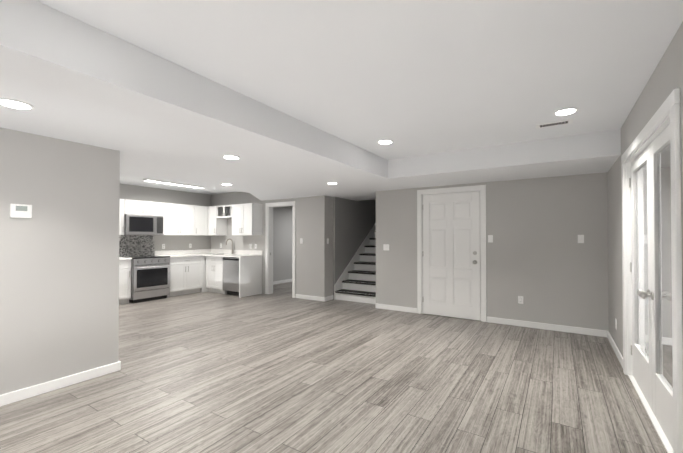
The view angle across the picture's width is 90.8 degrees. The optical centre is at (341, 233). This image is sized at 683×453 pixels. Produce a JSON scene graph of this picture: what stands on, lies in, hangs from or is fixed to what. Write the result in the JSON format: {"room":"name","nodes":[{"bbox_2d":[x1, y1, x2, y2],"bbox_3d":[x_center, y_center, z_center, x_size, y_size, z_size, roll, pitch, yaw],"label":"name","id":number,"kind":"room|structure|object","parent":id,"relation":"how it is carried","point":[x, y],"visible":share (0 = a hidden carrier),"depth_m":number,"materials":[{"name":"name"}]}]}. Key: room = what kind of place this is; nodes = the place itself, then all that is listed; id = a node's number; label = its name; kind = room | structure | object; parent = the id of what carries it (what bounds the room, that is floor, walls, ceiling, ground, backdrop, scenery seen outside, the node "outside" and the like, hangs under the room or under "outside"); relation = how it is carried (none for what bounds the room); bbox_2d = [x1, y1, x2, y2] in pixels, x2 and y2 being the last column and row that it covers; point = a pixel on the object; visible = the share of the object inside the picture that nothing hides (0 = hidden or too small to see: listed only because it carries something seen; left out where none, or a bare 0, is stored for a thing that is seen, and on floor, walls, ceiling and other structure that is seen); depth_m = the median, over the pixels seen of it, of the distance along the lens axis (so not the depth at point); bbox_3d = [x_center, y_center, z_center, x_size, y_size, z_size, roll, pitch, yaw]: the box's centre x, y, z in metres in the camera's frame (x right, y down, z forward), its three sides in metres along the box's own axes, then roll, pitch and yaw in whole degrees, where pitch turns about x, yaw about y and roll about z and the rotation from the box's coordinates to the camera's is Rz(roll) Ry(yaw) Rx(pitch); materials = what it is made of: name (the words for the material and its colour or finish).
{"room":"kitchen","nodes":[
{"label":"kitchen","id":0,"kind":"room"},
{"bbox_2d":[0,127,119,394],"bbox_3d":[-3.556,-0.048,1.338,0.120,2.750,4.830,0,-1,33],"label":"wall","id":1,"kind":"structure","parent":0,"point":[59,283],"depth_m":2.91,"materials":[{"name":"grey paint"}]},
{"bbox_2d":[10,204,31,217],"bbox_3d":[-2.584,-0.184,2.718,0.024,0.110,0.130,0,-1,33],"label":"thermostat","id":2,"kind":"object","parent":1,"relation":"attached to","point":[20,210],"visible":1,"depth_m":2.71,"materials":[{"name":"white plastic"}]},
{"bbox_2d":[0,361,120,406],"bbox_3d":[-3.453,1.283,1.357,0.024,0.088,4.696,0,-1,33],"label":"baseboard","id":3,"kind":"structure","parent":1,"relation":"attached to","point":[30,392],"depth_m":2.90,"materials":[{"name":"white wood"}]},
{"bbox_2d":[120,184,210,250],"bbox_3d":[-4.620,0.012,7.197,0.120,2.750,4.125,0,-1,33],"label":"wall","id":4,"kind":"structure","parent":0,"point":[170,242],"depth_m":8.02,"materials":[{"name":"grey paint"}]},
{"bbox_2d":[119,199,126,234],"bbox_3d":[-4.678,-0.343,6.699,0.317,0.730,0.533,0,-1,33],"label":"upper cabinet","id":5,"kind":"object","parent":4,"relation":"attached to","point":[123,202],"depth_m":6.80,"materials":[{"name":"white wood"}]},
{"bbox_2d":[119,235,153,256],"bbox_3d":[-4.603,0.254,7.099,0.008,0.452,1.302,0,-1,33],"label":"tile backsplash","id":6,"kind":"structure","parent":4,"relation":"attached to","point":[136,245],"depth_m":7.32,"materials":[{"name":"tile"}]},
{"bbox_2d":[127,199,162,215],"bbox_3d":[-4.326,-0.550,7.249,0.317,0.305,0.756,0,-1,33],"label":"upper cabinet","id":7,"kind":"object","parent":4,"relation":"attached to","point":[135,207],"depth_m":7.17,"materials":[{"name":"white wood"}]},
{"bbox_2d":[124,214,163,234],"bbox_3d":[-4.277,-0.182,7.214,0.436,0.420,0.752,0,-1,33],"label":"microwave","id":8,"kind":"object","parent":7,"relation":"attached to","point":[143,225],"visible":0.98,"depth_m":7.07,"materials":[{"name":"silver metal"}]},
{"bbox_2d":[155,203,190,234],"bbox_3d":[-3.891,-0.330,7.925,0.317,0.730,0.841,0,-1,33],"label":"upper cabinet","id":9,"kind":"object","parent":4,"relation":"attached to","point":[185,219],"depth_m":7.78,"materials":[{"name":"white wood"}]},
{"bbox_2d":[191,205,206,234],"bbox_3d":[-3.579,-0.326,8.360,0.373,0.730,0.449,0,-1,33],"label":"upper cabinet","id":10,"kind":"object","parent":4,"relation":"attached to","point":[198,213],"depth_m":8.25,"materials":[{"name":"white wood"}]},
{"bbox_2d":[0,0,409,199],"bbox_3d":[-2.021,-0.967,3.434,2.930,0.290,10.100,0,-1,33],"label":"ceiling soffit","id":11,"kind":"structure","parent":0,"point":[147,114],"depth_m":2.56,"materials":[{"name":"white paint"}]},
{"bbox_2d":[0,98,33,109],"bbox_3d":[-2.094,-0.830,2.160,0.184,0.010,0.184,0,-1,33],"label":"recessed light","id":12,"kind":"object","parent":11,"relation":"attached to","point":[14,103],"visible":1,"depth_m":2.15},
{"bbox_2d":[222,155,239,159],"bbox_3d":[-1.176,-0.815,3.591,0.184,0.010,0.184,0,-1,33],"label":"recessed light","id":13,"kind":"object","parent":11,"relation":"attached to","point":[233,157],"visible":1,"depth_m":3.58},
{"bbox_2d":[218,188,275,200],"bbox_3d":[-1.858,-0.927,7.317,0.930,0.290,1.255,0,-1,33],"label":"ceiling soffit","id":14,"kind":"structure","parent":0,"point":[262,198],"depth_m":7.26,"materials":[{"name":"white paint"}]},
{"bbox_2d":[273,206,291,280],"bbox_3d":[-1.421,0.043,10.200,0.120,2.750,4.085,0,-1,33],"label":"wall","id":15,"kind":"structure","parent":0,"point":[282,243],"depth_m":9.65,"materials":[{"name":"grey paint"}]},
{"bbox_2d":[273,279,291,284],"bbox_3d":[-1.396,1.373,10.100,0.016,0.088,3.965,0,-1,33],"label":"baseboard","id":16,"kind":"structure","parent":15,"relation":"attached to","point":[287,280],"depth_m":9.63,"materials":[{"name":"white wood"}]},
{"bbox_2d":[0,282,666,452],"bbox_3d":[0.041,1.384,3.928,11.900,0.060,13.400,0,-1,33],"label":"floor","id":17,"kind":"structure","parent":0,"point":[280,369],"depth_m":2.91,"materials":[{"name":"wood"}]},
{"bbox_2d":[119,260,130,304],"bbox_3d":[-4.561,0.947,6.610,0.597,0.868,0.533,0,-1,33],"label":"base cabinet","id":18,"kind":"object","parent":17,"relation":"on","point":[124,265],"depth_m":6.59,"materials":[{"name":"white wood"}]},
{"bbox_2d":[119,257,131,259],"bbox_3d":[-4.546,0.493,6.605,0.632,0.034,0.536,0,-1,33],"label":"countertop","id":19,"kind":"structure","parent":18,"relation":"on","point":[120,258],"depth_m":6.58,"materials":[{"name":"stone"}]},
{"bbox_2d":[125,255,169,302],"bbox_3d":[-4.146,0.932,7.119,0.691,0.909,0.752,0,-1,33],"label":"range","id":20,"kind":"object","parent":17,"relation":"on","point":[150,277],"visible":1,"depth_m":6.92,"materials":[{"name":"metal"}]},
{"bbox_2d":[167,256,202,296],"bbox_3d":[-3.782,0.960,7.825,0.597,0.868,0.813,0,-1,33],"label":"base cabinet","id":21,"kind":"object","parent":17,"relation":"on","point":[194,274],"depth_m":7.67,"materials":[{"name":"white wood"}]},
{"bbox_2d":[154,250,202,257],"bbox_3d":[-3.760,0.455,7.805,0.660,0.134,0.796,0,-1,33],"label":"countertop","id":22,"kind":"structure","parent":21,"relation":"on","point":[172,253],"depth_m":7.99,"materials":[{"name":"stone"}]},
{"bbox_2d":[203,256,223,263],"bbox_3d":[-3.399,0.966,8.421,0.597,0.868,0.724,0,-1,33],"label":"base cabinet","id":23,"kind":"object","parent":17,"relation":"on","point":[206,259],"depth_m":7.92,"materials":[{"name":"white wood"}]},
{"bbox_2d":[195,249,262,257],"bbox_3d":[-2.831,0.549,8.086,1.919,0.315,0.682,0,-1,33],"label":"countertop","id":24,"kind":"structure","parent":23,"relation":"on","point":[215,253],"depth_m":8.13,"materials":[{"name":"stone"}]},
{"bbox_2d":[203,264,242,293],"bbox_3d":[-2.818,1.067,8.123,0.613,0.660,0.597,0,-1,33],"label":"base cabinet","id":25,"kind":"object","parent":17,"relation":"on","point":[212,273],"depth_m":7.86,"materials":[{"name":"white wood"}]},
{"bbox_2d":[223,257,238,295],"bbox_3d":[-2.305,0.960,7.777,0.610,0.866,0.592,0,-1,33],"label":"dishwasher","id":26,"kind":"object","parent":17,"relation":"on","point":[230,275],"visible":0.54,"depth_m":7.56,"materials":[{"name":"metal"}]},
{"bbox_2d":[334,223,375,303],"bbox_3d":[1.226,0.033,8.235,1.114,2.730,3.365,0,-1,33],"label":"stairs","id":27,"kind":"structure","parent":17,"relation":"on","point":[356,281],"depth_m":7.35,"materials":[{"name":"white wood"}]},
{"bbox_2d":[333,197,375,298],"bbox_3d":[0.769,-0.897,8.725,0.170,4.600,3.620,0,-1,33],"label":"wall","id":28,"kind":"structure","parent":0,"point":[354,221],"depth_m":7.58,"materials":[{"name":"grey paint"}]},
{"bbox_2d":[326,295,332,300],"bbox_3d":[-0.255,1.342,7.027,0.016,0.088,0.295,0,-1,33],"label":"baseboard","id":29,"kind":"structure","parent":28,"relation":"attached to","point":[328,298],"depth_m":7.02,"materials":[{"name":"white wood"}]},
{"bbox_2d":[36,0,682,194],"bbox_3d":[0.041,-1.241,3.955,11.700,0.310,13.200,0,-1,33],"label":"ceiling","id":30,"kind":"structure","parent":0,"point":[411,78],"depth_m":2.11,"materials":[{"name":"white paint"}]},
{"bbox_2d":[143,178,204,188],"bbox_3d":[-3.401,-1.030,6.922,0.140,0.052,1.240,0,-1,33],"label":"light bar","id":31,"kind":"object","parent":30,"relation":"attached to","point":[170,183],"visible":0.85,"depth_m":6.80,"materials":[{"name":"white plastic"}]},
{"bbox_2d":[377,139,392,143],"bbox_3d":[0.515,-1.081,3.970,0.184,0.010,0.184,0,-1,33],"label":"recessed light","id":32,"kind":"object","parent":30,"relation":"in","point":[385,141],"visible":0.98,"depth_m":3.94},
{"bbox_2d":[536,119,572,128],"bbox_3d":[2.107,-1.088,3.341,0.310,0.010,0.140,0,-1,33],"label":"ceiling vent","id":33,"kind":"object","parent":30,"relation":"in","point":[556,123],"visible":1,"depth_m":3.32,"materials":[{"name":"plastic"}]},
{"bbox_2d":[553,107,577,115],"bbox_3d":[2.005,-1.091,3.015,0.184,0.010,0.184,0,-1,33],"label":"recessed light","id":34,"kind":"object","parent":30,"relation":"in","point":[566,111],"visible":0.98,"depth_m":2.99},
{"bbox_2d":[211,172,608,330],"bbox_3d":[1.385,0.000,5.982,11.540,2.750,0.315,0,-1,33],"label":"wall","id":35,"kind":"structure","parent":0,"point":[545,264],"depth_m":5.03,"materials":[{"name":"grey paint"}]},
{"bbox_2d":[207,206,226,234],"bbox_3d":[-3.156,-0.324,8.485,0.356,0.730,0.376,0,-1,33],"label":"upper cabinet","id":36,"kind":"object","parent":35,"relation":"attached to","point":[216,216],"depth_m":8.37,"materials":[{"name":"white wood"}]},
{"bbox_2d":[231,203,262,234],"bbox_3d":[-2.221,-0.330,7.921,0.697,0.730,0.317,0,-1,33],"label":"upper cabinet","id":37,"kind":"object","parent":35,"relation":"attached to","point":[247,219],"depth_m":7.76,"materials":[{"name":"white wood"}]},
{"bbox_2d":[265,201,294,297],"bbox_3d":[-1.341,0.341,7.620,0.894,2.102,0.169,0,-1,33],"label":"door frame","id":38,"kind":"structure","parent":35,"relation":"attached to","point":[269,248],"depth_m":7.76,"materials":[{"name":"white wood"}]},
{"bbox_2d":[296,294,325,301],"bbox_3d":[-0.663,1.342,7.089,0.771,0.088,0.020,0,-1,33],"label":"baseboard","id":39,"kind":"structure","parent":35,"relation":"attached to","point":[300,296],"depth_m":7.07,"materials":[{"name":"white wood"}]},
{"bbox_2d":[383,244,388,249],"bbox_3d":[0.817,0.246,6.149,0.116,0.114,0.012,0,-1,33],"label":"double light switch","id":40,"kind":"object","parent":35,"relation":"attached to","point":[385,246],"visible":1,"depth_m":6.15,"materials":[{"name":"white plastic"}]},
{"bbox_2d":[375,303,416,312],"bbox_3d":[0.971,1.331,6.038,0.803,0.088,0.016,0,-1,33],"label":"baseboard","id":41,"kind":"structure","parent":35,"relation":"attached to","point":[381,306],"depth_m":6.02,"materials":[{"name":"white wood"}]},
{"bbox_2d":[422,191,480,320],"bbox_3d":[1.776,0.347,5.525,0.925,2.030,0.127,0,-1,33],"label":"back door","id":42,"kind":"structure","parent":35,"relation":"in","point":[451,254],"depth_m":5.52,"materials":[{"name":"white wood"}]},
{"bbox_2d":[417,185,486,321],"bbox_3d":[1.820,0.306,5.592,1.110,2.130,0.168,0,-1,33],"label":"door frame","id":43,"kind":"structure","parent":35,"relation":"attached to","point":[480,188],"depth_m":5.46,"materials":[{"name":"white wood"}]},
{"bbox_2d":[488,235,492,241],"bbox_3d":[2.298,0.077,5.201,0.070,0.114,0.012,0,-1,33],"label":"light switch","id":44,"kind":"object","parent":35,"relation":"attached to","point":[490,238],"visible":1,"depth_m":5.20,"materials":[{"name":"white plastic"}]},
{"bbox_2d":[518,296,522,303],"bbox_3d":[2.644,0.974,4.971,0.070,0.114,0.009,0,-1,33],"label":"electrical outlet","id":45,"kind":"object","parent":35,"relation":"attached to","point":[520,299],"visible":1,"depth_m":4.97,"materials":[{"name":"plastic"}]},
{"bbox_2d":[487,316,605,336],"bbox_3d":[2.875,1.319,4.813,1.485,0.088,0.020,0,-1,33],"label":"baseboard","id":46,"kind":"structure","parent":35,"relation":"attached to","point":[570,329],"depth_m":4.77,"materials":[{"name":"white wood"}]},
{"bbox_2d":[578,235,583,242],"bbox_3d":[3.257,0.070,4.585,0.070,0.114,0.012,0,-1,33],"label":"light switch","id":47,"kind":"object","parent":35,"relation":"attached to","point":[580,238],"visible":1,"depth_m":4.58,"materials":[{"name":"white plastic"}]},
{"bbox_2d":[388,129,620,187],"bbox_3d":[2.199,-0.953,4.704,2.780,0.290,1.275,0,-1,33],"label":"ceiling soffit","id":48,"kind":"structure","parent":0,"point":[595,152],"depth_m":4.20,"materials":[{"name":"white paint"}]},
{"bbox_2d":[607,22,682,356],"bbox_3d":[1.223,-0.054,0.740,0.150,2.750,8.985,0,-1,33],"label":"wall","id":49,"kind":"structure","parent":0,"point":[665,80],"depth_m":3.07,"materials":[{"name":"grey paint"}]},
{"bbox_2d":[606,330,622,367],"bbox_3d":[3.125,1.309,3.843,0.016,0.088,1.295,0,-1,33],"label":"baseboard","id":50,"kind":"structure","parent":49,"relation":"attached to","point":[608,335],"depth_m":3.80,"materials":[{"name":"white wood"}]},
{"bbox_2d":[629,144,651,409],"bbox_3d":[2.548,0.326,2.843,0.188,2.000,0.796,0,-1,33],"label":"french door","id":51,"kind":"structure","parent":49,"relation":"in","point":[640,270],"depth_m":2.86,"materials":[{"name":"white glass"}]},
{"bbox_2d":[621,88,682,452],"bbox_3d":[2.340,0.283,2.500,0.177,2.112,1.780,0,-1,33],"label":"door frame","id":52,"kind":"structure","parent":49,"relation":"attached to","point":[666,114],"depth_m":1.86,"materials":[{"name":"white wood"}]},
{"bbox_2d":[640,124,672,447],"bbox_3d":[2.115,0.319,2.168,0.188,2.000,0.796,0,-1,33],"label":"french door","id":53,"kind":"structure","parent":49,"relation":"in","point":[660,295],"depth_m":2.31,"materials":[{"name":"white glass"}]}
]}

